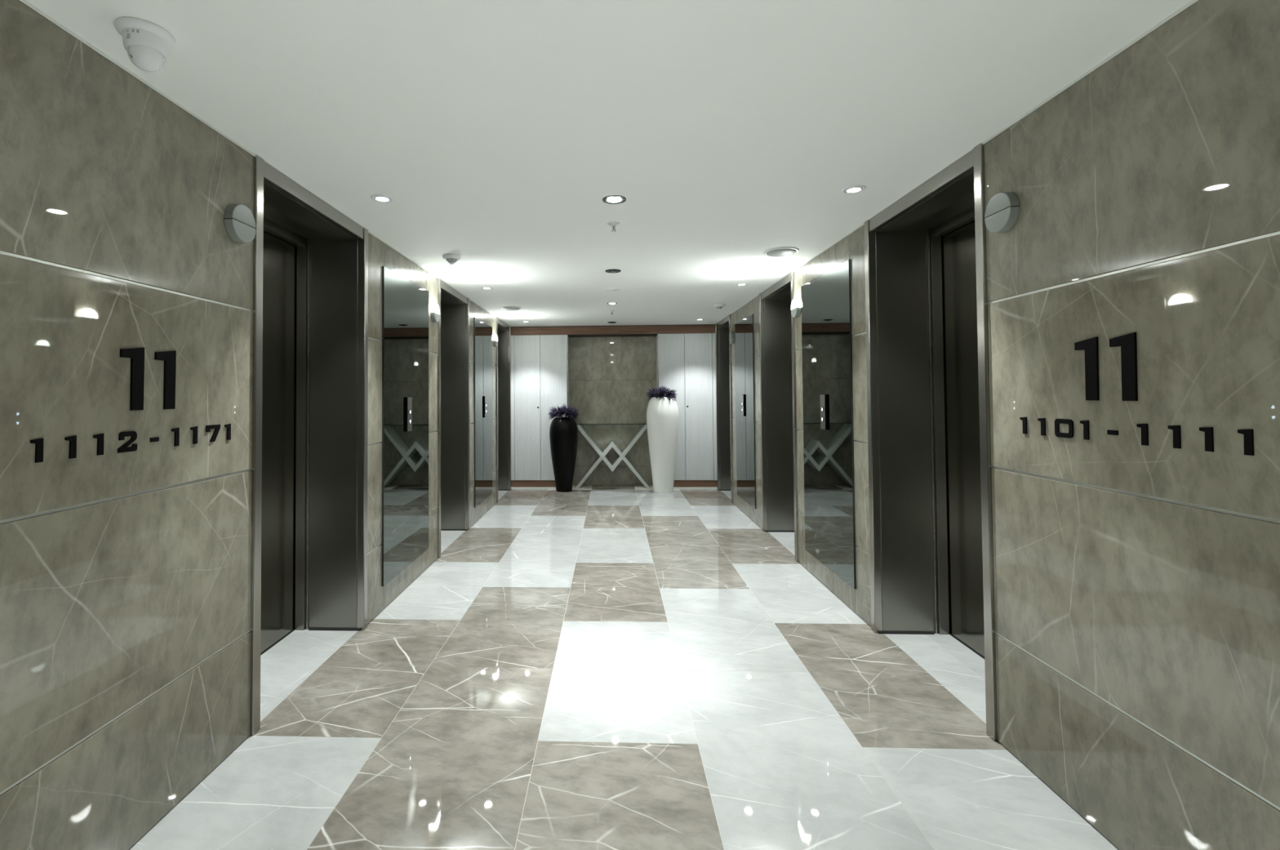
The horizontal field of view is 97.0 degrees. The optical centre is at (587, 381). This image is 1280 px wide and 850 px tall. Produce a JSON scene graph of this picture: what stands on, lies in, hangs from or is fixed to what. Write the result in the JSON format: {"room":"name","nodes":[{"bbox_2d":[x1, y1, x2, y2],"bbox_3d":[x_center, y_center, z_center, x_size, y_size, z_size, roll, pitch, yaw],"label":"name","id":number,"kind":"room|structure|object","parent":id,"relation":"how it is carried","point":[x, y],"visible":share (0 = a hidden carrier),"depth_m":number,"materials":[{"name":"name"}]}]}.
{"room":"lobby","nodes":[
{"label":"lobby","id":0,"kind":"room"},
{"bbox_2d":[0,0,496,849],"bbox_3d":[-1.592,0.246,2.564,0.600,2.258,11.600,0,-1,2],"label":"wall","id":1,"kind":"structure","parent":0,"point":[126,577],"depth_m":1.60,"materials":[{"name":"beige stone"}]},
{"bbox_2d":[30,438,43,462],"bbox_3d":[-1.340,0.168,1.371,0.004,0.058,0.029,0,-1,2],"label":"number one","id":2,"kind":"object","parent":1,"relation":"attached to","point":[38,442],"visible":1,"depth_m":1.37,"materials":[{"name":"black plastic"}]},
{"bbox_2d":[64,435,76,458],"bbox_3d":[-1.336,0.170,1.456,0.004,0.058,0.029,0,-1,2],"label":"number one","id":3,"kind":"object","parent":1,"relation":"attached to","point":[73,439],"visible":1,"depth_m":1.46,"materials":[{"name":"black plastic"}]},
{"bbox_2d":[93,433,103,455],"bbox_3d":[-1.333,0.171,1.535,0.004,0.058,0.029,0,-1,2],"label":"number one","id":4,"kind":"object","parent":1,"relation":"attached to","point":[100,437],"visible":1,"depth_m":1.54,"materials":[{"name":"black plastic"}]},
{"bbox_2d":[117,431,137,453],"bbox_3d":[-1.329,0.173,1.628,0.004,0.058,0.063,0,-1,2],"label":"number two","id":5,"kind":"object","parent":1,"relation":"attached to","point":[133,434],"visible":1,"depth_m":1.63,"materials":[{"name":"black plastic"}]},
{"bbox_2d":[120,347,144,410],"bbox_3d":[-1.329,-0.009,1.644,0.006,0.187,0.079,0,-1,2],"label":"number one","id":6,"kind":"object","parent":1,"relation":"attached to","point":[136,355],"visible":1,"depth_m":1.66,"materials":[{"name":"black plastic"}]},
{"bbox_2d":[150,436,159,441],"bbox_3d":[-1.325,0.177,1.724,0.004,0.013,0.031,0,-1,2],"label":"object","id":7,"kind":"object","parent":1,"relation":"attached to","point":[152,439],"visible":1,"depth_m":1.72,"materials":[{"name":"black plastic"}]},
{"bbox_2d":[154,350,176,408],"bbox_3d":[-1.324,-0.007,1.766,0.006,0.187,0.079,0,-1,2],"label":"number one","id":8,"kind":"object","parent":1,"relation":"attached to","point":[169,357],"visible":1,"depth_m":1.78,"materials":[{"name":"black plastic"}]},
{"bbox_2d":[171,427,179,445],"bbox_3d":[-1.322,0.177,1.806,0.004,0.058,0.029,0,-1,2],"label":"number one","id":9,"kind":"object","parent":1,"relation":"attached to","point":[176,438],"visible":1,"depth_m":1.81,"materials":[{"name":"black plastic"}]},
{"bbox_2d":[190,426,197,444],"bbox_3d":[-1.318,0.179,1.887,0.004,0.058,0.029,0,-1,2],"label":"number one","id":10,"kind":"object","parent":1,"relation":"attached to","point":[194,428],"visible":1,"depth_m":1.89,"materials":[{"name":"black plastic"}]},
{"bbox_2d":[205,424,220,441],"bbox_3d":[-1.314,0.181,1.978,0.004,0.058,0.069,0,-1,2],"label":"number seven","id":11,"kind":"object","parent":1,"relation":"attached to","point":[216,427],"visible":1,"depth_m":1.98,"materials":[{"name":"black plastic"}]},
{"bbox_2d":[224,423,231,439],"bbox_3d":[-1.311,0.183,2.053,0.004,0.058,0.029,0,-1,2],"label":"number one","id":12,"kind":"object","parent":1,"relation":"attached to","point":[228,425],"visible":1,"depth_m":2.06,"materials":[{"name":"black plastic"}]},
{"bbox_2d":[223,204,256,243],"bbox_3d":[-1.300,-0.591,2.110,0.033,0.140,0.138,0,-1,2],"label":"wall lamp","id":13,"kind":"object","parent":1,"relation":"attached to","point":[239,220],"visible":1,"depth_m":2.08,"materials":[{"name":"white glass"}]},
{"bbox_2d":[19,0,496,317],"bbox_3d":[-1.301,-0.884,2.467,0.006,0.008,10.780,0,-1,2],"label":"trim","id":14,"kind":"structure","parent":1,"relation":"attached to","point":[24,2],"depth_m":1.69,"materials":[{"name":"white metal"}]},
{"bbox_2d":[249,155,368,735],"bbox_3d":[-1.504,0.249,2.712,0.462,2.256,1.017,0,-1,2],"label":"door","id":15,"kind":"structure","parent":1,"relation":"in","point":[310,309],"depth_m":3.15,"materials":[{"name":"silver metal"}]},
{"bbox_2d":[382,266,428,586],"bbox_3d":[-1.232,0.275,3.859,0.011,1.950,0.848,0,-1,2],"label":"wall mirror","id":16,"kind":"object","parent":1,"relation":"attached to","point":[405,304],"visible":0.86,"depth_m":3.75,"materials":[{"name":"silver glass"}]},
{"bbox_2d":[405,396,412,431],"bbox_3d":[-1.218,0.222,3.841,0.018,0.234,0.088,0,-1,2],"label":"panel","id":17,"kind":"object","parent":16,"relation":"attached to","point":[408,399],"visible":1,"depth_m":3.82,"materials":[{"name":"silver plastic"}]},
{"bbox_2d":[430,304,439,322],"bbox_3d":[-1.202,-0.538,4.440,0.033,0.140,0.138,0,-1,2],"label":"wall lamp","id":18,"kind":"object","parent":1,"relation":"attached to","point":[434,310],"visible":1,"depth_m":4.40,"materials":[{"name":"white glass"}]},
{"bbox_2d":[437,278,470,558],"bbox_3d":[-1.407,0.302,5.038,0.462,2.256,0.980,0,-1,2],"label":"door","id":19,"kind":"structure","parent":1,"relation":"in","point":[453,324],"depth_m":5.47,"materials":[{"name":"silver metal"}]},
{"bbox_2d":[474,317,492,507],"bbox_3d":[-1.135,0.321,6.152,0.011,1.930,0.830,0,-1,2],"label":"wall mirror","id":20,"kind":"object","parent":1,"relation":"attached to","point":[482,331],"visible":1,"depth_m":6.06,"materials":[{"name":"silver glass"}]},
{"bbox_2d":[483,395,486,417],"bbox_3d":[-1.121,0.275,6.162,0.018,0.234,0.088,0,-1,2],"label":"panel","id":21,"kind":"object","parent":20,"relation":"attached to","point":[484,397],"visible":1,"depth_m":6.13,"materials":[{"name":"black plastic"}]},
{"bbox_2d":[493,334,497,346],"bbox_3d":[-1.106,-0.487,6.733,0.033,0.140,0.138,0,-1,2],"label":"wall lamp","id":22,"kind":"object","parent":1,"relation":"attached to","point":[495,336],"visible":1,"depth_m":6.69,"materials":[{"name":"white glass"}]},
{"bbox_2d":[495,316,511,502],"bbox_3d":[-1.311,0.353,7.323,0.462,2.256,0.945,0,-1,2],"label":"door","id":23,"kind":"structure","parent":1,"relation":"in","point":[503,366],"depth_m":7.74,"materials":[{"name":"silver metal"}]},
{"bbox_2d":[511,334,656,484],"bbox_3d":[0.363,0.363,8.261,4.028,2.258,0.250,0,-1,2],"label":"wall","id":24,"kind":"structure","parent":0,"point":[611,378],"depth_m":8.14,"materials":[{"name":"beige stone"}]},
{"bbox_2d":[567,333,657,337],"bbox_3d":[0.346,-0.713,8.001,1.259,0.119,0.319,0,-1,2],"label":"trim","id":25,"kind":"structure","parent":24,"relation":"attached to","point":[607,335],"depth_m":7.99,"materials":[{"name":"grey"}]},
{"bbox_2d":[511,324,715,335],"bbox_3d":[0.337,-0.712,7.826,2.828,0.109,0.030,0,-1,2],"label":"trim","id":26,"kind":"structure","parent":24,"relation":"attached to","point":[685,328],"depth_m":7.81,"materials":[{"name":"brown wood"}]},
{"bbox_2d":[26,0,1191,326],"bbox_3d":[0.100,-0.945,2.570,4.400,0.100,11.700,0,-1,2],"label":"ceiling","id":27,"kind":"structure","parent":0,"point":[497,132],"depth_m":1.88,"materials":[{"name":"white paint"}]},
{"bbox_2d":[114,16,175,72],"bbox_3d":[-1.154,-0.861,1.471,0.126,0.102,0.126,0,-1,2],"label":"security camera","id":28,"kind":"object","parent":27,"relation":"attached to","point":[147,44],"visible":1,"depth_m":1.44,"materials":[{"name":"white plastic"}]},
{"bbox_2d":[370,194,393,202],"bbox_3d":[-0.991,-0.881,2.716,0.104,0.006,0.104,0,-1,2],"label":"recessed light","id":29,"kind":"object","parent":27,"relation":"in","point":[378,197],"visible":1,"depth_m":2.71,"materials":[{"name":"white plastic"}]},
{"bbox_2d":[442,253,460,264],"bbox_3d":[-0.931,-0.828,3.849,0.122,0.062,0.122,0,-1,2],"label":"smoke detector","id":30,"kind":"object","parent":27,"relation":"attached to","point":[451,259],"visible":1,"depth_m":3.82,"materials":[{"name":"white plastic"}]},
{"bbox_2d":[480,286,493,288],"bbox_3d":[-0.897,-0.830,5.006,0.104,0.006,0.104,0,-1,2],"label":"recessed light","id":31,"kind":"object","parent":27,"relation":"in","point":[482,287],"visible":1,"depth_m":4.98,"materials":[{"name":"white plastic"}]},
{"bbox_2d":[501,306,521,310],"bbox_3d":[-0.839,-0.798,6.169,0.226,0.017,0.226,0,-1,2],"label":"ceiling speaker","id":32,"kind":"object","parent":27,"relation":"attached to","point":[505,308],"visible":1,"depth_m":6.11,"materials":[{"name":"white plastic"}]},
{"bbox_2d":[502,306,519,310],"bbox_3d":[-0.839,-0.796,6.169,0.188,0.013,0.188,0,-1,2],"label":"grille","id":33,"kind":"object","parent":32,"relation":"attached to","point":[504,308],"depth_m":6.13,"materials":[{"name":"grey plastic"}]},
{"bbox_2d":[604,287,620,290],"bbox_3d":[0.219,-0.831,5.111,0.144,0.014,0.144,0,-1,2],"label":"disc","id":34,"kind":"object","parent":27,"relation":"attached to","point":[609,288],"visible":1,"depth_m":5.09,"materials":[{"name":"white plastic"}]},
{"bbox_2d":[605,268,621,273],"bbox_3d":[0.195,-0.848,4.348,0.120,0.014,0.120,0,-1,2],"label":"recessed light","id":35,"kind":"object","parent":27,"relation":"in","point":[612,270],"visible":1,"depth_m":4.33,"materials":[{"name":"grey metal"}]},
{"bbox_2d":[607,221,620,231],"bbox_3d":[0.144,-0.860,3.142,0.072,0.044,0.072,0,-1,2],"label":"sprinkler","id":36,"kind":"object","parent":27,"relation":"attached to","point":[613,224],"visible":1,"depth_m":3.13,"materials":[{"name":"white metal"}]},
{"bbox_2d":[602,195,626,204],"bbox_3d":[0.129,-0.888,2.757,0.117,0.004,0.117,0,-1,2],"label":"recessed light","id":37,"kind":"object","parent":27,"relation":"in","point":[614,199],"visible":1,"depth_m":2.75,"materials":[{"name":"grey"}]},
{"bbox_2d":[713,303,724,310],"bbox_3d":[1.409,-0.794,6.039,0.122,0.062,0.122,0,-1,2],"label":"smoke detector","id":38,"kind":"object","parent":27,"relation":"attached to","point":[719,306],"visible":1,"depth_m":6.01,"materials":[{"name":"white plastic"}]},
{"bbox_2d":[735,282,747,285],"bbox_3d":[1.339,-0.847,4.910,0.104,0.006,0.104,0,-1,2],"label":"recessed light","id":39,"kind":"object","parent":27,"relation":"in","point":[740,283],"visible":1,"depth_m":4.91,"materials":[{"name":"white plastic"}]},
{"bbox_2d":[764,246,799,256],"bbox_3d":[1.298,-0.867,3.784,0.226,0.017,0.226,0,-1,2],"label":"ceiling speaker","id":40,"kind":"object","parent":27,"relation":"attached to","point":[784,251],"visible":1,"depth_m":3.74,"materials":[{"name":"white plastic"}]},
{"bbox_2d":[766,248,795,256],"bbox_3d":[1.298,-0.865,3.784,0.188,0.013,0.188,0,-1,2],"label":"grille","id":41,"kind":"object","parent":40,"relation":"attached to","point":[771,252],"depth_m":3.76,"materials":[{"name":"grey plastic"}]},
{"bbox_2d":[841,185,866,193],"bbox_3d":[1.245,-0.898,2.639,0.104,0.006,0.104,0,-1,2],"label":"recessed light","id":42,"kind":"object","parent":27,"relation":"in","point":[854,188],"visible":1,"depth_m":2.63,"materials":[{"name":"white plastic"}]},
{"bbox_2d":[128,484,1119,849],"bbox_3d":[0.100,1.394,2.141,4.400,0.080,12.452,0,-1,2],"label":"floor","id":43,"kind":"structure","parent":0,"point":[587,667],"depth_m":2.30,"materials":[{"name":"beige stone"}]},
{"bbox_2d":[511,334,568,488],"bbox_3d":[-0.669,0.424,7.999,0.787,2.137,0.346,0,-1,2],"label":"tall cabinet","id":44,"kind":"object","parent":43,"relation":"on","point":[540,368],"visible":0.9,"depth_m":7.83,"materials":[{"name":"white paint"}]},
{"bbox_2d":[566,334,568,406],"bbox_3d":[-0.282,0.402,7.814,0.010,2.111,0.008,0,-1,2],"label":"trim","id":45,"kind":"structure","parent":44,"relation":"attached to","point":[566,335],"depth_m":7.83,"materials":[{"name":"silver metal"}]},
{"bbox_2d":[549,417,577,492],"bbox_3d":[-0.327,0.987,7.663,0.388,0.994,0.388,0,-1,2],"label":"floor vase","id":46,"kind":"object","parent":43,"relation":"on","point":[563,432],"visible":0.96,"depth_m":7.53,"materials":[{"name":"black ceramic"}]},
{"bbox_2d":[547,404,578,420],"bbox_3d":[-0.342,0.424,7.623,0.462,0.278,0.379,0,-1,2],"label":"bunch","id":47,"kind":"object","parent":46,"relation":"in","point":[567,411],"visible":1,"depth_m":7.58,"materials":[{"name":"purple plant"}]},
{"bbox_2d":[575,422,649,488],"bbox_3d":[0.357,1.037,7.955,1.233,0.895,0.314,0,-1,2],"label":"console table","id":48,"kind":"object","parent":43,"relation":"on","point":[602,454],"visible":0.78,"depth_m":7.85,"materials":[{"name":"grey paint"}]},
{"bbox_2d":[646,396,679,493],"bbox_3d":[1.005,0.841,7.559,0.436,1.270,0.436,1,-2,-40],"label":"floor vase","id":49,"kind":"object","parent":43,"relation":"on","point":[663,414],"visible":0.96,"depth_m":7.41,"materials":[{"name":"white ceramic"}]},
{"bbox_2d":[646,383,678,401],"bbox_3d":[0.982,0.170,7.527,0.453,0.288,0.368,0,-1,2],"label":"bunch","id":50,"kind":"object","parent":49,"relation":"in","point":[663,392],"visible":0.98,"depth_m":7.46,"materials":[{"name":"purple plant"}]},
{"bbox_2d":[656,333,716,488],"bbox_3d":[1.372,0.408,7.914,0.784,2.137,0.346,0,-1,2],"label":"tall cabinet","id":51,"kind":"object","parent":43,"relation":"on","point":[686,361],"visible":0.79,"depth_m":7.74,"materials":[{"name":"white paint"}]},
{"bbox_2d":[657,333,658,389],"bbox_3d":[0.972,0.393,7.761,0.010,2.111,0.008,0,-1,2],"label":"trim","id":52,"kind":"structure","parent":51,"relation":"attached to","point":[657,334],"depth_m":7.77,"materials":[{"name":"silver metal"}]},
{"bbox_2d":[730,0,1279,849],"bbox_3d":[1.833,0.220,2.421,0.600,2.258,11.600,0,-1,2],"label":"wall","id":53,"kind":"structure","parent":0,"point":[1137,585],"depth_m":1.51,"materials":[{"name":"beige stone"}]},
{"bbox_2d":[715,314,733,503],"bbox_3d":[1.952,0.328,7.181,0.462,2.256,0.955,0,-1,2],"label":"door","id":54,"kind":"structure","parent":53,"relation":"in","point":[722,328],"depth_m":7.61,"materials":[{"name":"silver metal"}]},
{"bbox_2d":[728,332,734,343],"bbox_3d":[1.686,-0.508,6.598,0.033,0.140,0.138,0,-1,2],"label":"wall lamp","id":55,"kind":"object","parent":53,"relation":"attached to","point":[731,337],"visible":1,"depth_m":6.55,"materials":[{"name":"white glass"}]},
{"bbox_2d":[734,313,755,508],"bbox_3d":[1.680,0.304,6.041,0.011,1.948,0.813,0,-1,2],"label":"wall mirror","id":56,"kind":"object","parent":53,"relation":"attached to","point":[744,329],"visible":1,"depth_m":5.96,"materials":[{"name":"silver glass"}]},
{"bbox_2d":[741,394,745,416],"bbox_3d":[1.665,0.254,6.053,0.018,0.234,0.088,0,-1,2],"label":"panel","id":57,"kind":"object","parent":56,"relation":"attached to","point":[742,395],"visible":1,"depth_m":6.02,"materials":[{"name":"black plastic"}]},
{"bbox_2d":[758,271,798,562],"bbox_3d":[1.855,0.276,4.872,0.462,2.256,1.010,0,-1,2],"label":"door","id":58,"kind":"structure","parent":53,"relation":"in","point":[777,349],"depth_m":5.33,"materials":[{"name":"silver metal"}]},
{"bbox_2d":[791,298,800,317],"bbox_3d":[1.589,-0.560,4.309,0.033,0.140,0.138,0,-1,2],"label":"wall lamp","id":59,"kind":"object","parent":53,"relation":"attached to","point":[796,304],"visible":1,"depth_m":4.27,"materials":[{"name":"white glass"}]},
{"bbox_2d":[800,258,856,589],"bbox_3d":[1.584,0.255,3.761,0.011,1.952,0.847,0,-1,2],"label":"wall mirror","id":60,"kind":"object","parent":53,"relation":"attached to","point":[826,299],"visible":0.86,"depth_m":3.66,"materials":[{"name":"silver glass"}]},
{"bbox_2d":[820,394,827,429],"bbox_3d":[1.569,0.202,3.755,0.018,0.234,0.088,0,-1,2],"label":"panel","id":61,"kind":"object","parent":60,"relation":"attached to","point":[824,414],"visible":1,"depth_m":3.73,"materials":[{"name":"black plastic"}]},
{"bbox_2d":[863,143,998,741],"bbox_3d":[1.761,0.226,2.620,0.462,2.256,0.998,0,-1,2],"label":"door","id":62,"kind":"structure","parent":53,"relation":"in","point":[929,443],"depth_m":3.06,"materials":[{"name":"silver metal"}]},
{"bbox_2d":[729,0,1198,314],"bbox_3d":[1.518,-0.905,2.349,0.006,0.008,10.780,0,-1,2],"label":"trim","id":63,"kind":"structure","parent":53,"relation":"attached to","point":[1192,2],"depth_m":1.70,"materials":[{"name":"white metal"}]},
{"bbox_2d":[984,191,1019,232],"bbox_3d":[1.494,-0.611,2.036,0.033,0.140,0.138,0,-1,2],"label":"wall lamp","id":64,"kind":"object","parent":53,"relation":"attached to","point":[1002,210],"visible":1,"depth_m":2.01,"materials":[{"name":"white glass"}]},
{"bbox_2d":[1019,417,1026,433],"bbox_3d":[1.511,0.151,1.956,0.004,0.058,0.029,0,-1,2],"label":"number one","id":65,"kind":"object","parent":53,"relation":"attached to","point":[1024,419],"visible":1,"depth_m":1.95,"materials":[{"name":"black plastic"}]},
{"bbox_2d":[1037,417,1045,435],"bbox_3d":[1.508,0.149,1.873,0.004,0.058,0.029,0,-1,2],"label":"number one","id":66,"kind":"object","parent":53,"relation":"attached to","point":[1042,420],"visible":1,"depth_m":1.86,"materials":[{"name":"black plastic"}]},
{"bbox_2d":[1054,418,1073,438],"bbox_3d":[1.504,0.147,1.781,0.004,0.058,0.071,0,-1,2],"label":"number zero","id":67,"kind":"object","parent":53,"relation":"attached to","point":[1057,421],"visible":1,"depth_m":1.78,"materials":[{"name":"black plastic"}]},
{"bbox_2d":[1080,420,1089,439],"bbox_3d":[1.500,0.146,1.703,0.004,0.058,0.029,0,-1,2],"label":"number one","id":68,"kind":"object","parent":53,"relation":"attached to","point":[1086,423],"visible":1,"depth_m":1.70,"materials":[{"name":"black plastic"}]},
{"bbox_2d":[1074,336,1099,399],"bbox_3d":[1.498,-0.037,1.692,0.006,0.187,0.079,0,-1,2],"label":"number one","id":69,"kind":"object","parent":53,"relation":"attached to","point":[1091,346],"visible":1,"depth_m":1.67,"materials":[{"name":"black plastic"}]},
{"bbox_2d":[1106,430,1118,435],"bbox_3d":[1.496,0.145,1.608,0.004,0.013,0.032,0,-1,2],"label":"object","id":70,"kind":"object","parent":53,"relation":"attached to","point":[1108,432],"visible":1,"depth_m":1.60,"materials":[{"name":"black plastic"}]},
{"bbox_2d":[1109,332,1137,400],"bbox_3d":[1.492,-0.040,1.572,0.006,0.187,0.079,0,-1,2],"label":"number one","id":71,"kind":"object","parent":53,"relation":"attached to","point":[1128,342],"visible":1,"depth_m":1.55,"materials":[{"name":"black plastic"}]},
{"bbox_2d":[1136,423,1148,445],"bbox_3d":[1.493,0.141,1.517,0.004,0.058,0.029,0,-1,2],"label":"number one","id":72,"kind":"object","parent":53,"relation":"attached to","point":[1144,428],"visible":1,"depth_m":1.51,"materials":[{"name":"black plastic"}]},
{"bbox_2d":[1168,425,1181,448],"bbox_3d":[1.489,0.140,1.431,0.004,0.058,0.029,0,-1,2],"label":"number one","id":73,"kind":"object","parent":53,"relation":"attached to","point":[1176,428],"visible":1,"depth_m":1.42,"materials":[{"name":"black plastic"}]},
{"bbox_2d":[1199,426,1213,451],"bbox_3d":[1.486,0.138,1.355,0.004,0.058,0.029,0,-1,2],"label":"number one","id":74,"kind":"object","parent":53,"relation":"attached to","point":[1209,437],"visible":1,"depth_m":1.35,"materials":[{"name":"black plastic"}]},
{"bbox_2d":[1237,429,1253,455],"bbox_3d":[1.482,0.136,1.271,0.004,0.058,0.029,0,-1,2],"label":"number one","id":75,"kind":"object","parent":53,"relation":"attached to","point":[1248,434],"visible":1,"depth_m":1.26,"materials":[{"name":"black plastic"}]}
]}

